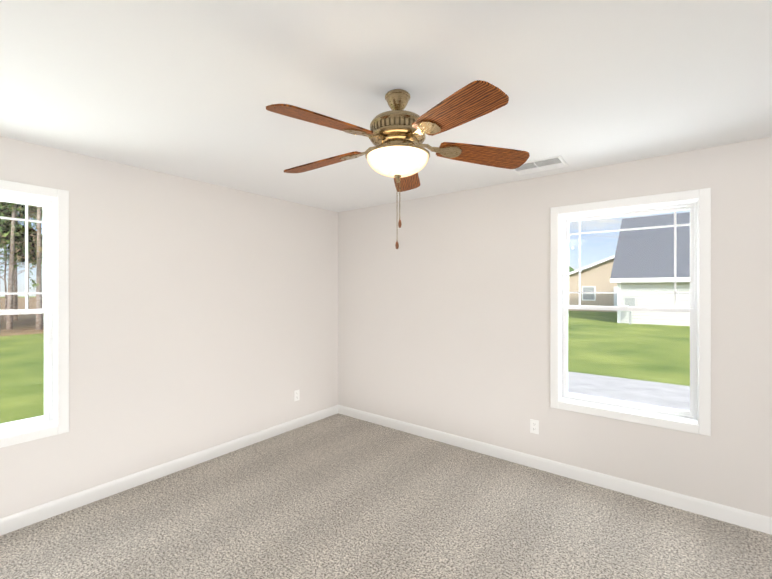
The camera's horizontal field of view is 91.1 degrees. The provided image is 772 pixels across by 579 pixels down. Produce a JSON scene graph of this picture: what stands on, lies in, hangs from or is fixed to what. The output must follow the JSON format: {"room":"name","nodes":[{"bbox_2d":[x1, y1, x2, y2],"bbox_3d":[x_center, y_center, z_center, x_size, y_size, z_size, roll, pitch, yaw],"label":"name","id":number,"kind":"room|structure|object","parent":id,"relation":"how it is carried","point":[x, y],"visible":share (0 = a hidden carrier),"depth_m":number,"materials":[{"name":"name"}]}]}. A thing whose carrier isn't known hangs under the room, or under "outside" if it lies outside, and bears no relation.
{"room":"empty bedroom","nodes":[
{"label":"empty bedroom","id":0,"kind":"room"},
{"bbox_2d":[0,136,337,517],"bbox_3d":[-1.836,0.506,3.118,0.150,2.890,4.200,0,0,38],"label":"wall","id":1,"kind":"structure","parent":0,"point":[203,315],"depth_m":3.10,"materials":[{"name":"paint"}]},
{"bbox_2d":[0,180,68,447],"bbox_3d":[-2.523,0.148,2.227,0.180,1.634,0.998,0,0,38],"label":"window","id":2,"kind":"structure","parent":1,"relation":"in","point":[47,261],"depth_m":2.53,"materials":[{"name":"white plastic"}]},
{"bbox_2d":[0,405,339,535],"bbox_3d":[-1.771,1.451,3.068,0.014,0.100,3.840,0,0,38],"label":"baseboard","id":3,"kind":"structure","parent":1,"relation":"attached to","point":[13,522],"depth_m":2.92,"materials":[{"name":"white wood"}]},
{"bbox_2d":[294,389,299,400],"bbox_3d":[-0.966,1.151,4.114,0.007,0.115,0.070,0,0,38],"label":"electrical outlet","id":4,"kind":"object","parent":1,"relation":"attached to","point":[296,395],"visible":1,"depth_m":4.11,"materials":[{"name":"white plastic"}]},
{"bbox_2d":[0,413,771,578],"bbox_3d":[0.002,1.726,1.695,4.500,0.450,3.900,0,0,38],"label":"floor carpet","id":5,"kind":"object","parent":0,"point":[338,496],"visible":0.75,"depth_m":2.40,"materials":[{"name":"grey carpet"}]},
{"bbox_2d":[0,0,771,211],"bbox_3d":[0.002,-1.014,1.694,4.800,0.150,4.200,0,0,38],"label":"ceiling","id":6,"kind":"structure","parent":0,"point":[190,89],"depth_m":1.70,"materials":[{"name":"paint"}]},
{"bbox_2d":[266,80,529,248],"bbox_3d":[0.022,-0.567,1.816,1.281,0.744,1.265,0,0,38],"label":"ceiling fan","id":7,"kind":"object","parent":6,"relation":"hanging from","point":[398,152],"visible":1,"depth_m":1.72,"materials":[{"name":"brown wood"}]},
{"bbox_2d":[512,156,568,174],"bbox_3d":[1.157,-0.933,2.875,0.370,0.013,0.270,0,0,38],"label":"ceiling vent","id":8,"kind":"object","parent":6,"relation":"in","point":[550,163],"visible":0.83,"depth_m":2.84,"materials":[{"name":"white metal"}]},
{"bbox_2d":[338,137,771,516],"bbox_3d":[1.242,0.506,3.296,4.800,2.890,0.150,0,0,38],"label":"wall","id":9,"kind":"structure","parent":0,"point":[444,317],"depth_m":3.23,"materials":[{"name":"paint"}]},
{"bbox_2d":[530,419,538,433],"bbox_3d":[1.249,1.156,3.191,0.070,0.115,0.007,0,0,38],"label":"electrical outlet","id":10,"kind":"object","parent":9,"relation":"attached to","point":[534,426],"visible":1,"depth_m":3.19,"materials":[{"name":"white plastic"}]},
{"bbox_2d":[340,405,771,534],"bbox_3d":[1.192,1.451,3.231,4.500,0.100,0.014,0,0,38],"label":"baseboard","id":11,"kind":"structure","parent":9,"relation":"attached to","point":[713,510],"depth_m":2.92,"materials":[{"name":"white wood"}]},
{"bbox_2d":[550,188,710,435],"bbox_3d":[1.794,0.148,2.865,0.998,1.634,0.180,0,0,38],"label":"window","id":12,"kind":"structure","parent":9,"relation":"in","point":[692,310],"depth_m":2.79,"materials":[{"name":"white plastic"}]},
{"label":"outside","id":13,"kind":"structure","parent":0,"visible":0},
{"bbox_2d":[0,296,689,423],"bbox_3d":[5.540,2.198,12.521,280.000,0.500,300.000,0,0,38],"label":"lawn","id":14,"kind":"structure","parent":13,"point":[655,351],"depth_m":11.02,"materials":[{"name":"green plant"}]},
{"bbox_2d":[0,297,43,335],"bbox_3d":[-55.532,1.930,47.169,101.000,0.015,160.000,0,0,38],"label":"straw","id":15,"kind":"object","parent":14,"relation":"on","point":[18,323],"depth_m":22.16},
{"bbox_2d":[0,201,43,329],"bbox_3d":[-20.043,-8.645,24.063,22.158,21.390,24.037,0,0,38],"label":"tree","id":16,"kind":"object","parent":14,"relation":"on","point":[37,249],"depth_m":18.67,"materials":[{"name":"green plant"}]},
{"bbox_2d":[568,255,616,311],"bbox_3d":[24.142,-0.575,37.684,10.500,5.030,14.230,0,0,38],"label":"house","id":17,"kind":"structure","parent":14,"relation":"on","point":[595,281],"depth_m":33.56,"materials":[{"name":"beige"}]},
{"bbox_2d":[568,371,689,410],"bbox_3d":[4.858,1.901,4.291,15.000,0.100,5.850,0,0,38],"label":"patio","id":18,"kind":"structure","parent":14,"relation":"on","point":[637,394],"depth_m":6.94,"materials":[{"name":"concrete"}]},
{"bbox_2d":[625,298,634,323],"bbox_3d":[13.649,1.200,21.178,0.500,1.490,0.260,0,0,38],"label":"utility box","id":19,"kind":"object","parent":14,"relation":"on","point":[630,300],"depth_m":21.12,"materials":[{"name":"grey"}]},
{"bbox_2d":[610,212,689,325],"bbox_3d":[23.075,-1.520,21.688,16.300,6.930,11.830,0,0,38],"label":"house","id":20,"kind":"structure","parent":14,"relation":"on","point":[632,283],"depth_m":21.85,"materials":[{"name":"grey"}]}
]}

